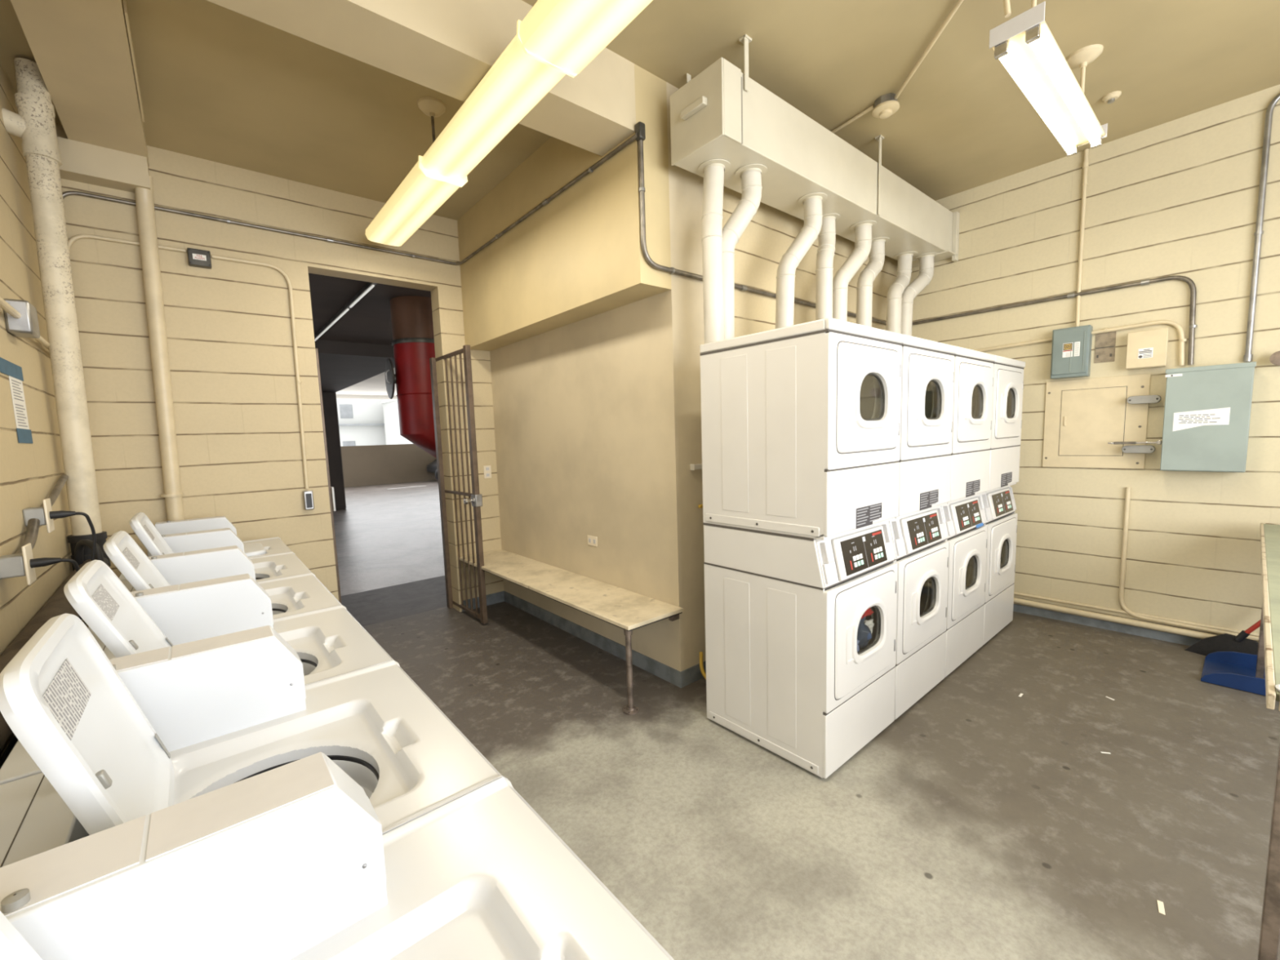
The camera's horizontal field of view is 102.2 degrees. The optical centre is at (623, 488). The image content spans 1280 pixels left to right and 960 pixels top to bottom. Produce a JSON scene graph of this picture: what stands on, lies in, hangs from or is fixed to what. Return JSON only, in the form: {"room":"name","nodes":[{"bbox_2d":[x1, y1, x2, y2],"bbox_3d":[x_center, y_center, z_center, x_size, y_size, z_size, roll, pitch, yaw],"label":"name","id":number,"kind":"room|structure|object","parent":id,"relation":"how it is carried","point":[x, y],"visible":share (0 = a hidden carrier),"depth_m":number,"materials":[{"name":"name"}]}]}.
{"room":"laundry","nodes":[
{"label":"laundry","id":0,"kind":"room"},
{"bbox_2d":[0,62,88,759],"bbox_3d":[-1.247,-0.181,0.421,0.240,3.417,7.135,-7,8,-39],"label":"wall","id":1,"kind":"structure","parent":0,"point":[29,473],"depth_m":2.32,"materials":[{"name":"paint"}]},
{"bbox_2d":[0,357,33,443],"bbox_3d":[-2.503,-0.355,2.128,0.002,0.330,0.340,-7,8,-39],"label":"paper notice","id":2,"kind":"object","parent":1,"relation":"attached to","point":[15,372],"visible":1,"depth_m":2.15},
{"bbox_2d":[0,542,36,585],"bbox_3d":[-2.107,0.265,1.787,0.073,0.136,0.090,-7,8,-39],"label":"junction box","id":3,"kind":"object","parent":1,"relation":"attached to","point":[11,566],"visible":0.98,"depth_m":1.77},
{"bbox_2d":[29,557,82,619],"bbox_3d":[-2.036,0.368,1.869,0.066,0.257,0.132,0,6,22],"label":"power cord","id":4,"kind":"object","parent":3,"relation":"attached to","point":[42,562],"visible":0.65,"depth_m":1.83,"materials":[{"name":"black rubber"}]},
{"bbox_2d":[0,297,39,337],"bbox_3d":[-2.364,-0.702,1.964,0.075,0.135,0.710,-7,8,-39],"label":"junction box","id":5,"kind":"object","parent":1,"relation":"attached to","point":[20,316],"visible":1,"depth_m":2.14,"materials":[{"name":"metal"}]},
{"bbox_2d":[14,518,39,554],"bbox_3d":[-2.253,0.195,1.945,0.032,0.138,0.342,-7,8,-39],"label":"conduit","id":6,"kind":"object","parent":1,"relation":"attached to","point":[33,526],"visible":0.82,"depth_m":2.01,"materials":[{"name":"metal"}]},
{"bbox_2d":[22,497,54,533],"bbox_3d":[-2.387,0.112,2.103,0.068,0.136,0.090,-7,8,-39],"label":"junction box","id":7,"kind":"object","parent":1,"relation":"attached to","point":[42,513],"visible":0.89,"depth_m":2.09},
{"bbox_2d":[48,510,96,560],"bbox_3d":[-2.317,0.214,2.183,0.066,0.257,0.132,0,6,22],"label":"power cord","id":8,"kind":"object","parent":7,"relation":"attached to","point":[53,514],"visible":0.96,"depth_m":2.18,"materials":[{"name":"black rubber"}]},
{"bbox_2d":[40,474,68,506],"bbox_3d":[-2.621,0.022,2.372,0.027,0.157,0.625,-7,8,-39],"label":"conduit","id":9,"kind":"object","parent":1,"relation":"attached to","point":[63,478],"visible":0.48,"depth_m":2.43,"materials":[{"name":"metal"}]},
{"bbox_2d":[1,57,111,571],"bbox_3d":[-2.845,-0.808,2.592,0.192,2.471,0.143,-7,8,-39],"label":"pipe","id":10,"kind":"object","parent":1,"relation":"attached to","point":[34,123],"visible":0.83,"depth_m":2.56,"materials":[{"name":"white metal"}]},
{"bbox_2d":[0,559,109,751],"bbox_3d":[-1.361,0.612,1.001,0.120,0.250,4.404,-7,8,-39],"label":"trough","id":11,"kind":"object","parent":10,"relation":"attached to","point":[58,604],"visible":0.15,"depth_m":1.79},
{"bbox_2d":[0,557,108,768],"bbox_3d":[-1.325,0.633,1.032,0.067,0.330,4.203,-7,8,-39],"label":"hose","id":12,"kind":"object","parent":11,"relation":"attached to","point":[14,740],"visible":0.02,"depth_m":1.30,"materials":[{"name":"black rubber"}]},
{"bbox_2d":[74,539,104,569],"bbox_3d":[-2.680,0.356,2.588,0.211,0.209,0.034,0,6,17],"label":"hose","id":13,"kind":"object","parent":11,"relation":"attached to","point":[79,548],"visible":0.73,"depth_m":2.57,"materials":[{"name":"black rubber"}]},
{"bbox_2d":[55,123,503,612],"bbox_3d":[-2.194,-0.521,4.047,2.930,3.417,0.170,-7,8,-39],"label":"wall","id":14,"kind":"structure","parent":0,"point":[228,329],"depth_m":3.54,"materials":[{"name":"paint"}]},
{"bbox_2d":[67,234,186,256],"bbox_3d":[-3.031,-1.382,3.154,0.570,0.272,0.031,-7,8,-39],"label":"conduit","id":15,"kind":"object","parent":14,"relation":"attached to","point":[73,238],"visible":0.69,"depth_m":3.10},
{"bbox_2d":[134,175,184,520],"bbox_3d":[-2.901,-0.465,3.273,0.149,2.914,0.140,-7,8,-39],"label":"drain pipe","id":16,"kind":"object","parent":14,"relation":"attached to","point":[144,202],"visible":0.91,"depth_m":3.22,"materials":[{"name":"metal"}]},
{"bbox_2d":[186,247,211,269],"bbox_3d":[-2.761,-1.500,3.360,0.116,0.104,0.054,-7,8,-39],"label":"alarm box","id":17,"kind":"object","parent":14,"relation":"attached to","point":[198,258],"visible":1,"depth_m":3.34,"materials":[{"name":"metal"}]},
{"bbox_2d":[211,254,308,488],"bbox_3d":[-2.522,-0.775,3.626,0.440,1.592,0.031,-7,8,-39],"label":"conduit","id":18,"kind":"object","parent":14,"relation":"attached to","point":[214,256],"visible":1,"depth_m":3.72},
{"bbox_2d":[302,490,314,510],"bbox_3d":[-2.338,0.083,3.830,0.060,0.140,0.050,-7,8,-39],"label":"wall switch","id":19,"kind":"object","parent":14,"relation":"attached to","point":[308,495],"visible":1,"depth_m":3.81,"materials":[{"name":"metal"}]},
{"bbox_2d":[62,133,637,265],"bbox_3d":[-1.580,-1.201,2.858,2.414,1.171,2.360,-7,8,-39],"label":"conduit","id":20,"kind":"object","parent":14,"relation":"attached to","point":[589,170],"visible":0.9,"depth_m":3.42,"materials":[{"name":"metal"}]},
{"bbox_2d":[315,348,453,608],"bbox_3d":[-1.973,0.017,4.353,0.956,2.270,0.083,-8,8,-43],"label":"frame","id":21,"kind":"object","parent":14,"relation":"attached to","point":[432,361],"visible":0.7,"depth_m":4.60,"materials":[{"name":"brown metal"}]},
{"bbox_2d":[435,344,488,623],"bbox_3d":[-1.430,-0.022,4.399,0.132,2.260,0.725,-7,8,-40],"label":"security gate","id":22,"kind":"object","parent":14,"relation":"attached to","point":[475,498],"visible":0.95,"depth_m":4.26,"materials":[{"name":"metal"}]},
{"bbox_2d":[462,591,504,611],"bbox_3d":[-1.300,1.040,4.787,0.412,0.100,0.006,-7,8,-39],"label":"baseboard","id":23,"kind":"structure","parent":14,"relation":"attached to","point":[499,597],"depth_m":4.83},
{"bbox_2d":[483,465,491,478],"bbox_3d":[-1.250,-0.155,4.738,0.072,0.116,0.008,-7,8,-39],"label":"wall outlet","id":24,"kind":"object","parent":14,"relation":"attached to","point":[487,470],"visible":1,"depth_m":4.74,"materials":[{"name":"plastic"}]},
{"bbox_2d":[489,81,706,671],"bbox_3d":[-0.337,-0.575,3.949,0.300,3.417,2.335,-7,8,-39],"label":"wall","id":25,"kind":"structure","parent":0,"point":[597,418],"depth_m":3.37,"materials":[{"name":"paint"}]},
{"bbox_2d":[587,534,597,546],"bbox_3d":[-0.225,0.373,3.705,0.008,0.072,0.116,-7,8,-39],"label":"wall outlet","id":26,"kind":"object","parent":25,"relation":"attached to","point":[592,540],"visible":1,"depth_m":3.70,"materials":[{"name":"plastic"}]},
{"bbox_2d":[503,591,706,688],"bbox_3d":[-0.215,1.066,4.168,0.476,0.100,2.341,-7,8,-39],"label":"baseboard","id":27,"kind":"structure","parent":25,"relation":"attached to","point":[688,676],"depth_m":3.63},
{"bbox_2d":[0,0,1279,220],"bbox_3d":[0.958,-2.217,2.039,6.172,0.150,7.175,-7,8,-39],"label":"ceiling","id":28,"kind":"structure","parent":0,"point":[218,83],"depth_m":2.76,"materials":[{"name":"paint"}]},
{"bbox_2d":[10,0,151,193],"bbox_3d":[-2.446,-1.899,2.298,0.390,0.302,2.045,-7,8,-39],"label":"beam","id":29,"kind":"structure","parent":28,"relation":"attached to","point":[81,49],"depth_m":2.48,"materials":[{"name":"paint"}]},
{"bbox_2d":[123,0,144,121],"bbox_3d":[-2.303,-1.990,2.432,0.008,0.075,0.900,-7,8,-39],"label":"trim","id":30,"kind":"structure","parent":29,"relation":"attached to","point":[124,1],"depth_m":2.33,"materials":[{"name":"paint"}]},
{"bbox_2d":[206,0,635,155],"bbox_3d":[-0.982,-1.905,1.990,2.460,0.327,0.290,-7,8,-39],"label":"beam","id":31,"kind":"structure","parent":28,"relation":"attached to","point":[447,47],"depth_m":2.13,"materials":[{"name":"paint"}]},
{"bbox_2d":[364,0,653,246],"bbox_3d":[-0.619,-1.896,2.380,0.288,0.450,3.570,-7,8,-39],"label":"fluorescent fixture","id":32,"kind":"object","parent":28,"relation":"hanging from","point":[556,39],"visible":1,"depth_m":2.23,"materials":[{"name":"beige"}]},
{"bbox_2d":[457,63,671,351],"bbox_3d":[-0.582,-1.712,3.663,0.230,1.082,2.335,-7,8,-39],"label":"soffit","id":33,"kind":"structure","parent":28,"relation":"attached to","point":[579,256],"depth_m":3.23,"materials":[{"name":"paint"}]},
{"bbox_2d":[670,34,959,267],"bbox_3d":[1.489,-2.033,3.450,3.005,0.542,0.372,-7,8,-39],"label":"duct","id":34,"kind":"object","parent":28,"relation":"hanging from","point":[721,113],"visible":0.91,"depth_m":2.88,"materials":[{"name":"metal"}]},
{"bbox_2d":[697,159,730,343],"bbox_3d":[0.491,-1.145,2.781,0.187,1.133,0.170,-7,8,-39],"label":"vent pipe","id":35,"kind":"object","parent":34,"relation":"attached to","point":[713,171],"visible":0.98,"depth_m":2.70,"materials":[{"name":"metal"}]},
{"bbox_2d":[722,163,767,339],"bbox_3d":[0.638,-1.152,2.819,0.318,1.130,0.169,-4,6,-22],"label":"vent pipe","id":36,"kind":"object","parent":34,"relation":"attached to","point":[747,207],"visible":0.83,"depth_m":2.75,"materials":[{"name":"metal"}]},
{"bbox_2d":[775,192,827,328],"bbox_3d":[1.087,-1.201,3.154,0.360,1.130,0.170,-5,7,-29],"label":"vent pipe","id":37,"kind":"object","parent":34,"relation":"attached to","point":[811,202],"visible":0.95,"depth_m":3.08,"materials":[{"name":"metal"}]},
{"bbox_2d":[815,213,840,319],"bbox_3d":[1.359,-1.245,3.489,0.212,1.126,0.170,-7,8,-39],"label":"vent pipe","id":38,"kind":"object","parent":34,"relation":"attached to","point":[827,235],"visible":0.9,"depth_m":3.40,"materials":[{"name":"metal"}]},
{"bbox_2d":[832,220,876,321],"bbox_3d":[1.585,-1.265,3.600,0.382,1.130,0.169,-4,6,-22],"label":"vent pipe","id":39,"kind":"object","parent":34,"relation":"attached to","point":[863,229],"visible":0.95,"depth_m":3.51,"materials":[{"name":"metal"}]},
{"bbox_2d":[856,236,889,327],"bbox_3d":[1.851,-1.302,3.889,0.379,1.127,0.170,-7,8,-39],"label":"vent pipe","id":40,"kind":"object","parent":34,"relation":"attached to","point":[866,277],"visible":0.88,"depth_m":3.76,"materials":[{"name":"metal"}]},
{"bbox_2d":[886,251,917,333],"bbox_3d":[2.239,-1.352,4.215,0.404,1.131,0.172,-7,8,-39],"label":"vent pipe","id":41,"kind":"object","parent":34,"relation":"attached to","point":[894,298],"visible":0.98,"depth_m":4.08,"materials":[{"name":"metal"}]},
{"bbox_2d":[901,252,937,336],"bbox_3d":[2.428,-1.363,4.269,0.408,1.131,0.169,-6,7,-33],"label":"vent pipe","id":42,"kind":"object","parent":34,"relation":"attached to","point":[923,279],"visible":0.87,"depth_m":4.18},
{"bbox_2d":[831,104,874,133],"bbox_3d":[1.327,-2.268,3.284,0.019,0.019,0.579,-5,7,-29],"label":"conduit","id":43,"kind":"object","parent":28,"relation":"attached to","point":[872,107],"visible":0.45,"depth_m":3.14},
{"bbox_2d":[871,93,899,119],"bbox_3d":[1.525,-2.215,3.003,0.144,0.091,0.144,-7,8,-39],"label":"smoke detector","id":44,"kind":"object","parent":28,"relation":"attached to","point":[886,105],"visible":0.99,"depth_m":2.97,"materials":[{"name":"plastic"}]},
{"bbox_2d":[893,0,1011,99],"bbox_3d":[1.520,-2.045,2.513,0.033,0.308,1.078,-2,6,5],"label":"conduit","id":45,"kind":"object","parent":28,"relation":"attached to","point":[1006,6],"visible":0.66,"depth_m":2.48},
{"bbox_2d":[989,0,1107,156],"bbox_3d":[2.009,-1.994,2.387,1.290,0.437,0.176,-7,8,-39],"label":"fluorescent fixture","id":46,"kind":"object","parent":28,"relation":"hanging from","point":[1024,44],"visible":1,"depth_m":2.26,"materials":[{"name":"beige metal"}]},
{"bbox_2d":[994,40,1008,59],"bbox_3d":[1.502,-1.747,2.051,0.024,0.050,0.044,-7,8,-39],"label":"socket","id":47,"kind":"object","parent":46,"relation":"attached to","point":[1001,46],"depth_m":2.04,"materials":[{"name":"white plastic"}]},
{"bbox_2d":[1025,23,1040,44],"bbox_3d":[1.565,-1.742,1.974,0.024,0.050,0.044,-7,8,-39],"label":"socket","id":48,"kind":"object","parent":46,"relation":"attached to","point":[1033,31],"depth_m":1.97,"materials":[{"name":"white plastic"}]},
{"bbox_2d":[1066,144,1077,156],"bbox_3d":[2.466,-1.862,2.839,0.024,0.050,0.044,-7,8,-39],"label":"socket","id":49,"kind":"object","parent":46,"relation":"attached to","point":[1075,152],"depth_m":2.82,"materials":[{"name":"white plastic"}]},
{"bbox_2d":[1090,135,1102,149],"bbox_3d":[2.529,-1.856,2.762,0.024,0.050,0.044,-7,8,-39],"label":"socket","id":50,"kind":"object","parent":46,"relation":"attached to","point":[1100,144],"depth_m":2.75,"materials":[{"name":"white plastic"}]},
{"bbox_2d":[1102,90,1121,103],"bbox_3d":[2.866,-2.291,3.033,0.084,0.037,0.084,-7,8,-39],"label":"ceiling sensor","id":51,"kind":"object","parent":28,"relation":"attached to","point":[1109,98],"visible":1,"depth_m":3.02,"materials":[{"name":"beige plastic"}]},
{"bbox_2d":[333,480,1279,959],"bbox_3d":[-2.286,0.564,10.819,22.000,0.120,24.500,-7,8,-39],"label":"floor","id":52,"kind":"structure","parent":0,"point":[985,821],"depth_m":2.18,"materials":[{"name":"concrete"}]},
{"bbox_2d":[0,560,396,785],"bbox_3d":[-1.138,0.792,1.520,0.755,1.251,0.673,-7,8,-39],"label":"washer","id":53,"kind":"object","parent":52,"relation":"on","point":[330,642],"visible":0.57,"depth_m":1.57,"materials":[{"name":"metal"}]},
{"bbox_2d":[300,658,317,675],"bbox_3d":[-1.065,0.612,1.476,0.356,0.114,0.356,-7,8,-39],"label":"tub","id":54,"kind":"object","parent":53,"relation":"in","point":[309,665],"depth_m":1.62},
{"bbox_2d":[119,515,294,580],"bbox_3d":[-2.427,0.742,3.091,0.755,1.117,0.673,-7,8,-39],"label":"washer","id":55,"kind":"object","parent":52,"relation":"on","point":[274,545],"visible":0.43,"depth_m":3.16,"materials":[{"name":"metal"}]},
{"bbox_2d":[87,530,342,659],"bbox_3d":[-1.568,0.754,2.042,0.755,1.249,0.673,-7,8,-39],"label":"washer","id":56,"kind":"object","parent":52,"relation":"on","point":[289,596],"visible":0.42,"depth_m":2.10,"materials":[{"name":"metal"}]},
{"bbox_2d":[271,608,286,614],"bbox_3d":[-1.495,0.574,1.997,0.356,0.114,0.356,-7,8,-39],"label":"tub","id":57,"kind":"object","parent":56,"relation":"in","point":[275,611],"depth_m":2.15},
{"bbox_2d":[120,511,311,591],"bbox_3d":[-1.999,0.713,2.563,0.755,1.254,0.673,-7,8,-39],"label":"washer","id":58,"kind":"object","parent":52,"relation":"on","point":[273,566],"visible":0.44,"depth_m":2.63,"materials":[{"name":"metal"}]},
{"bbox_2d":[0,613,507,867],"bbox_3d":[-0.708,0.825,0.999,0.755,1.263,0.673,-7,8,-39],"label":"washer","id":59,"kind":"object","parent":52,"relation":"on","point":[113,742],"visible":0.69,"depth_m":1.01,"materials":[{"name":"metal"}]},
{"bbox_2d":[235,755,379,798],"bbox_3d":[-0.635,0.651,0.954,0.356,0.114,0.356,-7,8,-39],"label":"tub","id":60,"kind":"object","parent":59,"relation":"in","point":[362,769],"depth_m":1.09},
{"bbox_2d":[321,391,346,510],"bbox_3d":[-7.185,-0.899,12.446,0.560,2.808,0.600,-7,8,-39],"label":"concrete column","id":61,"kind":"structure","parent":52,"relation":"on","point":[329,398],"depth_m":12.29,"materials":[{"name":"concrete"}]},
{"bbox_2d":[0,751,674,959],"bbox_3d":[-0.278,0.863,0.477,0.755,1.263,0.673,-7,8,-39],"label":"washer","id":62,"kind":"object","parent":52,"relation":"on","point":[294,860],"visible":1,"depth_m":0.63,"materials":[{"name":"white metal"}]},
{"bbox_2d":[340,444,436,487],"bbox_3d":[-9.543,-0.893,19.494,22.000,1.500,0.250,-7,8,-39],"label":"wall","id":63,"kind":"structure","parent":52,"relation":"on","point":[372,464],"depth_m":19.69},
{"bbox_2d":[426,459,438,480],"bbox_3d":[-5.936,-1.151,21.032,4.060,1.450,1.736,-7,8,-39],"label":"parked car","id":64,"kind":"object","parent":52,"relation":"on","point":[432,467],"visible":0.04,"depth_m":20.09,"materials":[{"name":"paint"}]},
{"bbox_2d":[457,549,683,715],"bbox_3d":[-0.560,0.907,3.849,0.440,0.505,2.375,-7,8,-39],"label":"bench","id":65,"kind":"object","parent":52,"relation":"on","point":[628,611],"visible":1,"depth_m":3.37,"materials":[{"name":"wood"}]},
{"bbox_2d":[699,651,706,679],"bbox_3d":[0.555,1.092,3.098,0.214,0.196,0.086,0,6,20],"label":"gas hose","id":66,"kind":"object","parent":52,"relation":"on","point":[701,667],"visible":0.41,"depth_m":3.11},
{"bbox_2d":[700,317,903,778],"bbox_3d":[0.893,0.251,2.605,0.689,1.966,0.699,-7,8,-39],"label":"dryer","id":67,"kind":"object","parent":52,"relation":"on","point":[801,423],"visible":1,"depth_m":2.34,"materials":[{"name":"metal"}]},
{"bbox_2d":[857,613,871,649],"bbox_3d":[1.077,0.667,2.474,0.308,0.277,0.182,-7,8,-39],"label":"garment","id":68,"kind":"object","parent":67,"relation":"in","point":[864,634],"visible":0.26,"depth_m":2.42,"materials":[{"name":"fabric"}]},
{"bbox_2d":[887,334,956,719],"bbox_3d":[1.422,0.188,3.037,0.689,1.966,0.699,-7,8,-39],"label":"dryer","id":69,"kind":"object","parent":52,"relation":"on","point":[918,535],"visible":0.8,"depth_m":2.75,"materials":[{"name":"metal"}]},
{"bbox_2d":[939,346,995,676],"bbox_3d":[1.951,0.125,3.469,0.689,1.966,0.699,-7,8,-39],"label":"dryer","id":70,"kind":"object","parent":52,"relation":"on","point":[964,518],"visible":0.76,"depth_m":3.18,"materials":[{"name":"metal"}]},
{"bbox_2d":[979,355,1025,644],"bbox_3d":[2.480,0.062,3.901,0.689,1.966,0.699,-7,8,-39],"label":"dryer","id":71,"kind":"object","parent":52,"relation":"on","point":[998,504],"visible":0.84,"depth_m":3.61,"materials":[{"name":"metal"}]},
{"bbox_2d":[1184,619,1260,656],"bbox_3d":[3.839,0.683,3.077,0.140,0.806,0.649,-5,7,-29],"label":"broom","id":72,"kind":"object","parent":52,"relation":"on","point":[1225,642],"visible":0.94,"depth_m":3.22,"materials":[{"name":"plastic"}]},
{"bbox_2d":[1200,651,1266,695],"bbox_3d":[3.695,0.887,2.856,0.426,0.450,0.631,-7,8,-39],"label":"dustpan","id":73,"kind":"object","parent":52,"relation":"on","point":[1232,669],"visible":0.84,"depth_m":3.07,"materials":[{"name":"plastic"}]},
{"bbox_2d":[1255,523,1279,959],"bbox_3d":[2.889,0.797,1.921,2.990,0.882,0.695,-7,8,-39],"label":"folding table","id":74,"kind":"object","parent":52,"relation":"on","point":[1268,646],"visible":0.84,"depth_m":1.33,"materials":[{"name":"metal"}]},
{"bbox_2d":[722,186,897,337],"bbox_3d":[1.440,-0.647,4.050,2.582,3.417,0.240,-7,8,-39],"label":"wall","id":75,"kind":"structure","parent":0,"point":[759,251],"depth_m":3.47,"materials":[{"name":"paint"}]},
{"bbox_2d":[637,139,1197,364],"bbox_3d":[1.872,-1.304,3.000,3.118,1.190,1.851,-7,8,-39],"label":"conduit","id":76,"kind":"object","parent":75,"relation":"attached to","point":[671,270],"visible":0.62,"depth_m":3.31,"materials":[{"name":"metal"}]},
{"bbox_2d":[635,121,645,141],"bbox_3d":[0.085,-1.836,2.656,0.042,0.080,0.042,-7,8,-39],"label":"fitting","id":77,"kind":"object","parent":76,"relation":"attached to","point":[639,126],"visible":0.96,"depth_m":2.64,"materials":[{"name":"metal"}]},
{"bbox_2d":[906,84,1279,642],"bbox_3d":[3.978,-0.645,3.183,0.240,3.417,4.800,-7,8,-39],"label":"wall","id":78,"kind":"structure","parent":0,"point":[1180,196],"depth_m":3.52,"materials":[{"name":"paint"}]},
{"bbox_2d":[1050,324,1093,379],"bbox_3d":[3.253,-0.990,3.754,0.096,0.355,0.210,-7,8,-39],"label":"box","id":79,"kind":"object","parent":78,"relation":"attached to","point":[1071,348],"visible":1,"depth_m":3.72,"materials":[{"name":"grey paint"}]},
{"bbox_2d":[1065,342,1079,356],"bbox_3d":[3.226,-1.000,3.711,0.001,0.085,0.072,-7,8,-39],"label":"print","id":80,"kind":"object","parent":79,"relation":"attached to","point":[1072,349],"depth_m":3.71},
{"bbox_2d":[975,320,1186,365],"bbox_3d":[3.102,-1.005,3.987,0.034,0.309,1.690,-7,8,-39],"label":"conduit","id":81,"kind":"object","parent":78,"relation":"attached to","point":[1180,331],"visible":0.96,"depth_m":3.51,"materials":[{"name":"beige metal"}]},
{"bbox_2d":[1075,148,1088,326],"bbox_3d":[3.260,-1.774,3.676,0.043,1.211,0.033,-7,8,-39],"label":"conduit","id":82,"kind":"object","parent":78,"relation":"attached to","point":[1085,164],"visible":0.98,"depth_m":3.67,"materials":[{"name":"beige metal"}]},
{"bbox_2d":[1042,373,1151,468],"bbox_3d":[3.385,-0.473,3.725,0.022,0.645,0.557,-7,8,-39],"label":"recessed panel","id":83,"kind":"object","parent":78,"relation":"attached to","point":[1082,415],"visible":1,"depth_m":3.71,"materials":[{"name":"beige metal"}]},
{"bbox_2d":[1121,444,1155,453],"bbox_3d":[3.522,-0.273,3.531,0.066,0.054,0.162,-7,8,-39],"label":"conduit","id":84,"kind":"object","parent":83,"relation":"attached to","point":[1128,448],"visible":1,"depth_m":3.51,"materials":[{"name":"metal"}]},
{"bbox_2d":[1126,395,1161,404],"bbox_3d":[3.517,-0.604,3.490,0.066,0.054,0.162,-7,8,-39],"label":"conduit","id":85,"kind":"object","parent":83,"relation":"attached to","point":[1145,398],"visible":1,"depth_m":3.47,"materials":[{"name":"metal"}]},
{"bbox_2d":[1093,331,1115,363],"bbox_3d":[3.399,-0.999,3.645,0.007,0.205,0.107,-7,8,-39],"label":"bare patch","id":86,"kind":"object","parent":78,"relation":"attached to","point":[1104,346],"visible":1,"depth_m":3.64,"materials":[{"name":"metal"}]},
{"bbox_2d":[1013,603,1201,645],"bbox_3d":[3.527,0.997,3.778,0.006,0.062,3.020,-7,8,-39],"label":"baseboard","id":87,"kind":"structure","parent":78,"relation":"attached to","point":[1147,633],"depth_m":3.76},
{"bbox_2d":[1013,597,1216,639],"bbox_3d":[3.542,0.939,3.708,0.042,0.062,2.900,-7,8,-39],"label":"pipe","id":88,"kind":"object","parent":78,"relation":"attached to","point":[1162,628],"visible":0.48,"depth_m":3.70,"materials":[{"name":"metal"}]},
{"bbox_2d":[1013,591,1259,636],"bbox_3d":[3.554,0.878,3.714,0.019,0.027,2.900,-7,8,-39],"label":"pipe","id":89,"kind":"object","parent":78,"relation":"attached to","point":[1015,593],"visible":0.48,"depth_m":3.63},
{"bbox_2d":[1125,328,1168,369],"bbox_3d":[3.509,-0.934,3.461,0.081,0.243,0.191,-7,8,-39],"label":"box","id":90,"kind":"object","parent":78,"relation":"attached to","point":[1145,348],"visible":1,"depth_m":3.43,"materials":[{"name":"metal"}]},
{"bbox_2d":[1138,349,1151,358],"bbox_3d":[3.477,-0.902,3.441,0.001,0.053,0.063,-7,8,-39],"label":"print","id":91,"kind":"object","parent":90,"relation":"attached to","point":[1143,353],"depth_m":3.44},
{"bbox_2d":[1118,487,1258,640],"bbox_3d":[3.999,0.496,3.110,0.026,0.938,1.450,-7,8,-39],"label":"conduit","id":92,"kind":"object","parent":78,"relation":"attached to","point":[1121,596],"visible":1,"depth_m":3.62,"materials":[{"name":"beige metal"}]},
{"bbox_2d":[1160,361,1256,472],"bbox_3d":[3.681,-0.442,3.266,0.150,0.656,0.371,-7,8,-39],"label":"breaker panel","id":93,"kind":"object","parent":78,"relation":"attached to","point":[1207,409],"visible":1,"depth_m":3.21,"materials":[{"name":"grey paint"}]},
{"bbox_2d":[1107,440,1161,444],"bbox_3d":[3.467,-0.314,3.507,0.020,0.027,0.260,-7,8,-39],"label":"handle","id":94,"kind":"object","parent":93,"relation":"attached to","point":[1158,442],"visible":1,"depth_m":3.50,"materials":[{"name":"silver metal"}]},
{"bbox_2d":[1242,93,1279,361],"bbox_3d":[3.905,-1.545,2.925,0.038,1.564,0.420,-7,8,-39],"label":"conduit","id":95,"kind":"object","parent":78,"relation":"attached to","point":[1248,357],"visible":1,"depth_m":3.07,"materials":[{"name":"metal"}]},
{"bbox_2d":[1269,351,1279,364],"bbox_3d":[3.869,-0.769,3.040,0.085,0.084,0.084,-7,8,-39],"label":"plug","id":96,"kind":"object","parent":78,"relation":"attached to","point":[1274,358],"visible":1,"depth_m":3.03,"materials":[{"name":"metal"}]},
{"label":"outside","id":97,"kind":"structure","parent":0,"visible":0},
{"bbox_2d":[336,398,386,446],"bbox_3d":[-14.881,-5.375,42.842,24.000,22.000,10.500,-7,8,-39],"label":"apartment building","id":98,"kind":"structure","parent":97,"point":[361,421],"depth_m":34.50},
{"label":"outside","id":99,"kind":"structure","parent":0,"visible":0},
{"bbox_2d":[380,399,413,444],"bbox_3d":[-10.364,-1.089,36.823,11.200,10.400,4.400,-7,8,-39],"label":"building","id":100,"kind":"structure","parent":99,"point":[393,436],"depth_m":33.11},
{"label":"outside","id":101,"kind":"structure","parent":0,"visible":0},
{"bbox_2d":[308,273,431,345],"bbox_3d":[-0.275,-2.426,7.922,22.000,0.320,3.575,-7,8,-39],"label":"ceiling","id":102,"kind":"structure","parent":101,"point":[368,321],"depth_m":5.51,"materials":[{"name":"paint"}]},
{"bbox_2d":[314,281,377,341],"bbox_3d":[-3.115,-1.909,5.664,0.040,0.052,3.400,-7,8,-39],"label":"strip light","id":103,"kind":"object","parent":102,"relation":"attached to","point":[368,286],"visible":0.74,"depth_m":5.36,"materials":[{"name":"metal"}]},
{"bbox_2d":[385,296,436,457],"bbox_3d":[-1.996,-1.016,5.545,1.008,1.880,0.576,-5,7,-28],"label":"chute","id":104,"kind":"object","parent":102,"relation":"attached to","point":[411,317],"visible":0.75,"depth_m":5.21,"materials":[{"name":"metal"}]},
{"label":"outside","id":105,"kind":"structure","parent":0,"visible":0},
{"bbox_2d":[335,367,397,399],"bbox_3d":[-2.457,-3.554,17.320,13.320,0.150,13.800,-7,8,-39],"label":"ceiling","id":106,"kind":"structure","parent":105,"point":[375,387],"depth_m":16.95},
{"bbox_2d":[315,339,395,392],"bbox_3d":[-9.023,-2.053,8.115,8.680,0.500,7.800,-7,8,-39],"label":"beam","id":107,"kind":"structure","parent":106,"relation":"attached to","point":[343,365],"depth_m":7.93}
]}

